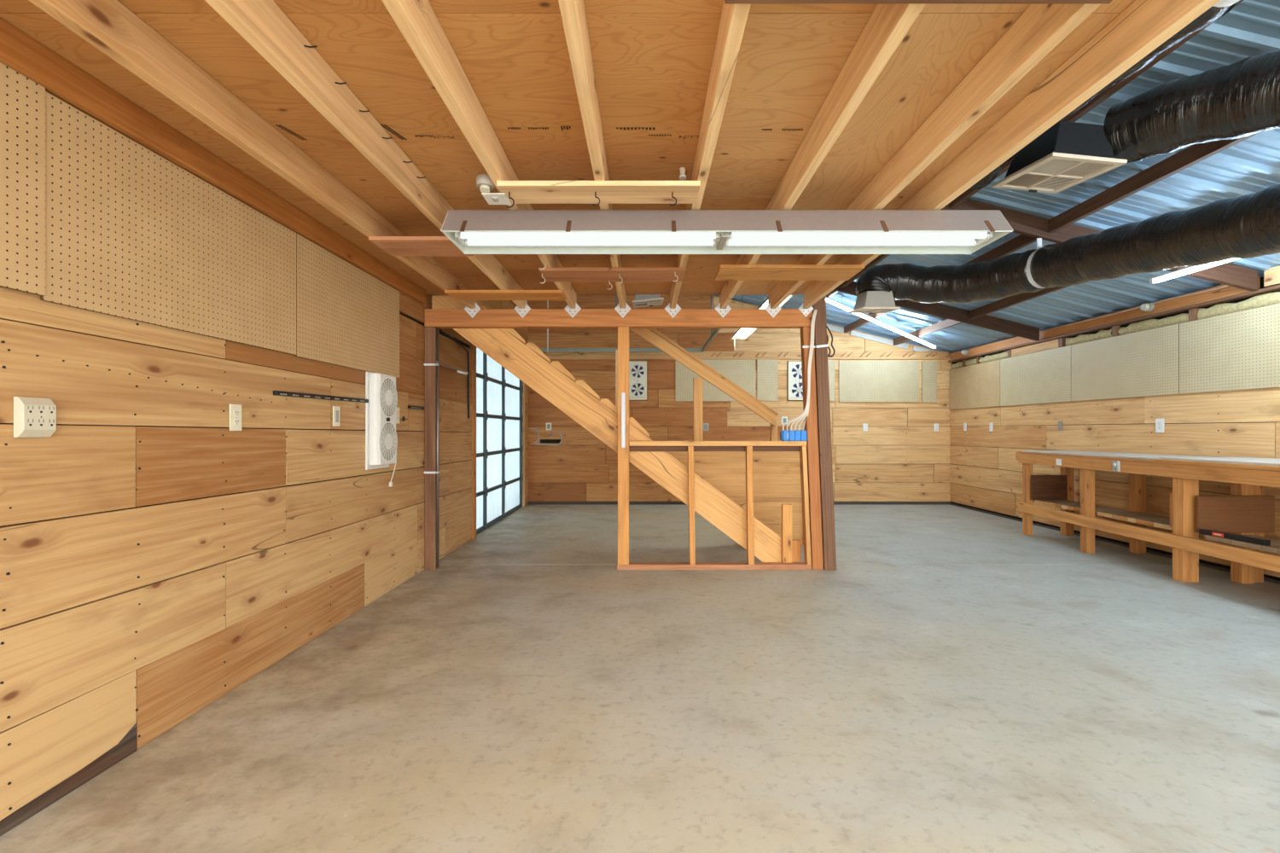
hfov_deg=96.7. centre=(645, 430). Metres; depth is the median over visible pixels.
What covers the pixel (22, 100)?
pegboard
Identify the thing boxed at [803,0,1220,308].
joist
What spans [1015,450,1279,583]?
workbench
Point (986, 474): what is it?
wall
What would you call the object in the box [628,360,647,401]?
fan
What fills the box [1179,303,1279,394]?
pegboard
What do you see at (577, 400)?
staircase
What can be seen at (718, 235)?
socket
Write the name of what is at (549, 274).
board
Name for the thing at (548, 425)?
wall outlet
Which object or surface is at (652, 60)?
ceiling
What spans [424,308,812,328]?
header beam
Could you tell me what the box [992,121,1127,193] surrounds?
ceiling register
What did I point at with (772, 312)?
hanger
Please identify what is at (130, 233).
pegboard
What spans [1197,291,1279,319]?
insulation batt
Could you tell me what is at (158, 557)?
wall
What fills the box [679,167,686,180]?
clip
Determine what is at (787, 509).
block
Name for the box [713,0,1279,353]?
roof
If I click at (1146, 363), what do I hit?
pegboard
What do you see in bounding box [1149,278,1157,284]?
socket
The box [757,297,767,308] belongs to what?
fluorescent light
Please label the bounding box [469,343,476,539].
trim
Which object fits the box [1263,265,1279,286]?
board
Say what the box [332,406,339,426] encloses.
switch
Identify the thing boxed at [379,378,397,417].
grille
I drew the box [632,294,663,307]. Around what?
ceiling register
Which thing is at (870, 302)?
ceiling register
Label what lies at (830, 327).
trim
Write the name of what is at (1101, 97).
purlin
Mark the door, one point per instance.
(499, 417)
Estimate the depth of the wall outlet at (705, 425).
8.67 m
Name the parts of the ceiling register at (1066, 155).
louver panel, damper lever, louver panel, louver panel, frame, louver panel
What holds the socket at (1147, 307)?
attached to the holder at (1149, 306)
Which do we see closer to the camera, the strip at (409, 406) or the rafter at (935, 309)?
the strip at (409, 406)
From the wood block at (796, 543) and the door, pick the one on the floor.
the wood block at (796, 543)
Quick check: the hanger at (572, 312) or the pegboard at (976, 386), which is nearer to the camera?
the hanger at (572, 312)
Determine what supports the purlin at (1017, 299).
attached to the roof
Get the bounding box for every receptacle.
[233,409,239,416]
[233,418,239,425]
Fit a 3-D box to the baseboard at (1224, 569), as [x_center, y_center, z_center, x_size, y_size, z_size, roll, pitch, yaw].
[4.657,1.114,3.533,0.026,0.022,10.265,0,0,0]
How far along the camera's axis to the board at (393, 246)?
2.97 m
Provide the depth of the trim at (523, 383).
8.41 m
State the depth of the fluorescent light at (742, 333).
7.42 m
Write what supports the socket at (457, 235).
attached to the fluorescent light at (472, 231)
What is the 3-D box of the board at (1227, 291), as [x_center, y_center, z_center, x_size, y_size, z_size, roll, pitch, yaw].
[4.659,-1.120,6.492,0.042,0.110,4.325,0,0,0]
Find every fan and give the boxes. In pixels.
[365,372,397,486]
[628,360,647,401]
[786,360,802,401]
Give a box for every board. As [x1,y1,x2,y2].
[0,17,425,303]
[368,236,473,255]
[444,290,566,300]
[496,180,700,207]
[538,267,685,290]
[714,264,864,280]
[724,0,1112,3]
[950,276,1260,360]
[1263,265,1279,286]
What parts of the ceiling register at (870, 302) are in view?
frame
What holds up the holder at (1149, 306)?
on the wall plate
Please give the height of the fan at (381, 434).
0.764 m
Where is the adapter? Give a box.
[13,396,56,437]
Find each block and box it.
[781,504,792,563]
[792,539,800,562]
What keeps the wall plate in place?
on the wall at (986, 474)
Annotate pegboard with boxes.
[0,62,45,296]
[40,91,296,354]
[295,233,399,378]
[675,359,755,401]
[756,359,777,401]
[827,360,835,401]
[838,360,919,401]
[921,361,936,402]
[949,360,1000,409]
[1000,345,1071,406]
[1070,323,1179,401]
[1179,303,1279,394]
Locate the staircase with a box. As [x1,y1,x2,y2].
[431,296,781,562]
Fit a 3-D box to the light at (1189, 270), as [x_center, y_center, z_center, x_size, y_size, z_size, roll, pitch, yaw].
[3.970,-1.252,2.022,0.036,0.207,4.873,0,0,0]
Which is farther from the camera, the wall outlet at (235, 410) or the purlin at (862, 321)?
the purlin at (862, 321)
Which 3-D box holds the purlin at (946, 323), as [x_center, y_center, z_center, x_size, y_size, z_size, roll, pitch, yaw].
[3.790,-1.346,7.665,0.040,0.096,1.960,0,0,0]
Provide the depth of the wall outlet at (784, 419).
8.67 m
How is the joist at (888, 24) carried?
attached to the ceiling
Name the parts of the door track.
hanger rod, hanger rod, rail, hanger rod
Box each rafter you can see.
[832,281,1039,341]
[941,198,1257,291]
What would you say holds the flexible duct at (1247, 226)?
hanging from the rafter at (1021, 223)
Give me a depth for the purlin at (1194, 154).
3.46 m
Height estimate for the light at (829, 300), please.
0.562 m
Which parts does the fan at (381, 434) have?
mounting plate, power cord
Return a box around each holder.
[960,349,969,354]
[1140,302,1154,311]
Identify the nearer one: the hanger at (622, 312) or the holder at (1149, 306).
the hanger at (622, 312)
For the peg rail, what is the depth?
8.64 m
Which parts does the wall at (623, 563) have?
corner post, sill plate, rail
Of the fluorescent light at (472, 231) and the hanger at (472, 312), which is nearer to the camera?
the fluorescent light at (472, 231)
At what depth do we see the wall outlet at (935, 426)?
8.67 m
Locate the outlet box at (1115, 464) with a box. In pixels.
[1111,460,1120,471]
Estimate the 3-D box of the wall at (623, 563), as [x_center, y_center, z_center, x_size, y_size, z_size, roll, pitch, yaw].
[0.560,0.142,4.642,1.576,1.966,0.096,0,0,0]
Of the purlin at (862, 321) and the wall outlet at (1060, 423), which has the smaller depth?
the wall outlet at (1060, 423)
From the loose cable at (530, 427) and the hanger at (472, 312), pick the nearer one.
the hanger at (472, 312)
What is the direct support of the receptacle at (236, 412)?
attached to the wall outlet at (235, 410)
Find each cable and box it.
[439,328,469,418]
[529,427,562,445]
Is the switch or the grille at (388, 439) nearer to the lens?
the switch
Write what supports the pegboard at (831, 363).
attached to the wall at (900, 456)
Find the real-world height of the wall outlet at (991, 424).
0.116 m
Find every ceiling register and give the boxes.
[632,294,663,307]
[849,290,900,314]
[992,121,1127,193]
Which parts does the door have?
rail, hinge rail, hinge rail, hinge rail, hinge rail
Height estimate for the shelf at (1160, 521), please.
0.034 m
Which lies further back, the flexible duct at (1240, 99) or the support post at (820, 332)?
the support post at (820, 332)
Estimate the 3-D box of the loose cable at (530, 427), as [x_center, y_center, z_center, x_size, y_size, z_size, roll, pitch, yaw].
[-1.505,0.089,8.655,0.505,0.274,0.035,0,0,0]
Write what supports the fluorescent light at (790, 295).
hanging from the roof
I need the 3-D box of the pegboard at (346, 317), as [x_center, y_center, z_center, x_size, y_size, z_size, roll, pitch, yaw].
[-1.780,-0.693,3.505,0.013,0.625,1.211,0,0,0]
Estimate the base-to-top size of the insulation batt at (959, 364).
0.095 m
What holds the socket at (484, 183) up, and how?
attached to the junction box at (484, 183)
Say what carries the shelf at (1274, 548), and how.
attached to the workbench
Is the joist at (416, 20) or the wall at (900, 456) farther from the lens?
the wall at (900, 456)
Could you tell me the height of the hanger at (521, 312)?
0.129 m
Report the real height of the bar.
0.035 m
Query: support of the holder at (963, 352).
on the wall plate
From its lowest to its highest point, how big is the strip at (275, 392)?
0.030 m
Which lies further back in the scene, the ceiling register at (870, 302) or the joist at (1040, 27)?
the ceiling register at (870, 302)
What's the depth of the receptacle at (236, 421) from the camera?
2.48 m
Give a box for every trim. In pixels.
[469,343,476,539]
[522,381,524,506]
[826,324,935,351]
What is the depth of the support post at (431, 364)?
4.60 m
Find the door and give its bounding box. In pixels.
[476,347,523,535]
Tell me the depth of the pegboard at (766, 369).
8.65 m
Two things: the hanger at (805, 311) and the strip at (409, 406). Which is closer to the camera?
the strip at (409, 406)
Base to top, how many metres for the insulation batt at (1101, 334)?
0.096 m
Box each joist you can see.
[28,0,478,308]
[204,0,527,308]
[381,0,576,308]
[558,0,625,308]
[669,0,750,308]
[719,3,925,308]
[768,3,1101,308]
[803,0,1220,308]
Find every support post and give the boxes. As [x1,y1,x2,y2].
[423,326,468,570]
[800,326,823,570]
[811,296,836,570]
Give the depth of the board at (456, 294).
4.04 m
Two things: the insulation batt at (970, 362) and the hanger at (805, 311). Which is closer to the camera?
the hanger at (805, 311)
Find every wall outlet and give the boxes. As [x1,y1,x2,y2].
[229,403,241,430]
[395,407,399,424]
[546,423,551,430]
[703,423,708,430]
[781,416,787,424]
[862,424,867,430]
[933,424,938,430]
[963,423,966,430]
[989,422,993,431]
[1058,421,1062,430]
[1155,418,1164,432]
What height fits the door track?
1.529 m
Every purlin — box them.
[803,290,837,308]
[840,254,890,287]
[843,306,898,333]
[893,319,961,345]
[904,234,1036,303]
[949,0,1244,208]
[968,285,1071,319]
[1047,133,1256,232]
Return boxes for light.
[440,209,1013,254]
[731,328,756,350]
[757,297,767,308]
[779,294,792,307]
[825,296,936,349]
[1149,258,1239,284]
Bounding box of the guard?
[615,328,803,545]
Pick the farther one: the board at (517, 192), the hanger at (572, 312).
the hanger at (572, 312)
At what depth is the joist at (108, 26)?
1.82 m
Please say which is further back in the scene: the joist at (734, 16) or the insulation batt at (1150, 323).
the insulation batt at (1150, 323)
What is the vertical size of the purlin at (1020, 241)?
0.096 m
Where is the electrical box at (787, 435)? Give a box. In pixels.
[779,309,817,441]
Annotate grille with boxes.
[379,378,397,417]
[379,422,397,460]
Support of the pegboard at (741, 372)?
attached to the wall at (900, 456)
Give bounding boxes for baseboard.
[527,501,950,505]
[949,503,1279,584]
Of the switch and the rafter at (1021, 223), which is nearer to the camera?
the switch
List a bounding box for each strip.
[273,390,368,402]
[407,405,424,409]
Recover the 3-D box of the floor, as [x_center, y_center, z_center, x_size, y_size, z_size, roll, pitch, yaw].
[1.430,1.175,2.438,7.040,0.100,12.875,0,0,0]
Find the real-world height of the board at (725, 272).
0.020 m
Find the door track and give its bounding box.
[539,294,720,352]
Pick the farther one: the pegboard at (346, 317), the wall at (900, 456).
the wall at (900, 456)
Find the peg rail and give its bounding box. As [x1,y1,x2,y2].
[546,351,953,359]
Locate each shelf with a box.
[1032,500,1125,513]
[1097,512,1172,530]
[1204,535,1279,554]
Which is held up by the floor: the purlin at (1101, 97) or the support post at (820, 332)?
the support post at (820, 332)
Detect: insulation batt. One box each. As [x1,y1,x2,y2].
[951,361,962,369]
[965,358,976,366]
[978,350,1008,363]
[1064,328,1111,346]
[1117,313,1188,335]
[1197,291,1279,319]
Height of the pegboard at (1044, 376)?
0.610 m
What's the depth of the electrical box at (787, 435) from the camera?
4.60 m
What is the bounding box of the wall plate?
[948,285,1279,362]
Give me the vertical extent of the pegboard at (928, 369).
0.624 m
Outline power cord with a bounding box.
[826,325,835,357]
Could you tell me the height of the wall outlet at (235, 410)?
0.116 m
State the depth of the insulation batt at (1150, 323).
5.23 m
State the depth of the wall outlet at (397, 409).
4.09 m
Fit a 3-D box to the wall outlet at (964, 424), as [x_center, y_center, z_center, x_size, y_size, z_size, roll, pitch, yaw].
[4.642,-0.056,8.260,0.010,0.116,0.070,0,0,0]
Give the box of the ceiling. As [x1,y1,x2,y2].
[0,0,1135,294]
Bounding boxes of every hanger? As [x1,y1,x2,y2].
[464,302,480,318]
[514,302,530,318]
[564,302,581,317]
[614,302,630,317]
[664,302,680,318]
[715,302,731,318]
[765,302,781,317]
[798,303,813,316]
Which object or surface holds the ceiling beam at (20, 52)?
attached to the wall at (158, 557)
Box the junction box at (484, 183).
[476,174,511,204]
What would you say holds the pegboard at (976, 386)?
attached to the wall at (986, 474)
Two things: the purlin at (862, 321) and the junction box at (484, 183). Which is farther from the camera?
the purlin at (862, 321)
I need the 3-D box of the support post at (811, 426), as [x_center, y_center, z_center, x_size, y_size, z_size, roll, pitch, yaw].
[1.358,0.142,4.643,0.171,1.966,0.094,0,0,0]
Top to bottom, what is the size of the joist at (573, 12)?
0.138 m
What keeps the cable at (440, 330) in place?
attached to the wall at (158, 557)
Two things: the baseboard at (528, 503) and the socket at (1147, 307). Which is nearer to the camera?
the socket at (1147, 307)
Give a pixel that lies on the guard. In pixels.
(776, 474)
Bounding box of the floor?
[0,505,1279,852]
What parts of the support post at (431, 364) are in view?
post, hook arm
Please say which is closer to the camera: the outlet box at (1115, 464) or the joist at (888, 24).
the joist at (888, 24)
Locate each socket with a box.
[454,232,466,246]
[476,174,494,192]
[715,232,721,246]
[973,232,993,246]
[1140,302,1151,311]
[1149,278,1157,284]
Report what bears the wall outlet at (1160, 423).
attached to the wall at (986, 474)
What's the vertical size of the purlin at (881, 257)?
0.096 m
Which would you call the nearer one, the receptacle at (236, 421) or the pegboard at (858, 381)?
the receptacle at (236, 421)
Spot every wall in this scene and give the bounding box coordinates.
[0,90,528,837]
[527,294,953,503]
[616,326,811,570]
[949,276,1279,581]
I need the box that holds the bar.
[1198,529,1270,546]
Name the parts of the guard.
post, handrail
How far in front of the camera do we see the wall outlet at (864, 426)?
8.67 m
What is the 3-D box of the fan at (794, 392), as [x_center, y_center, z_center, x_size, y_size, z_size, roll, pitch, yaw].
[2.341,-0.759,8.654,0.354,0.605,0.038,0,0,0]
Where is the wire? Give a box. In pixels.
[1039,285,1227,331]
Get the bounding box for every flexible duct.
[855,184,1279,303]
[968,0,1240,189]
[1103,50,1279,163]
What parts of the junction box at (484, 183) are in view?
plate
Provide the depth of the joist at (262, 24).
1.78 m
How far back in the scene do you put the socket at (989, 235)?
2.58 m
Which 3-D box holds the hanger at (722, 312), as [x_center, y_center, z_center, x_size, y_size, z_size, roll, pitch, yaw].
[0.630,-0.976,4.619,0.136,0.129,0.053,0,0,0]
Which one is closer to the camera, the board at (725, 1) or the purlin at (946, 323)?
the board at (725, 1)
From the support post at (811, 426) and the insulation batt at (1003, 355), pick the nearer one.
the support post at (811, 426)
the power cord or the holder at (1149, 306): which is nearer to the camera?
the power cord

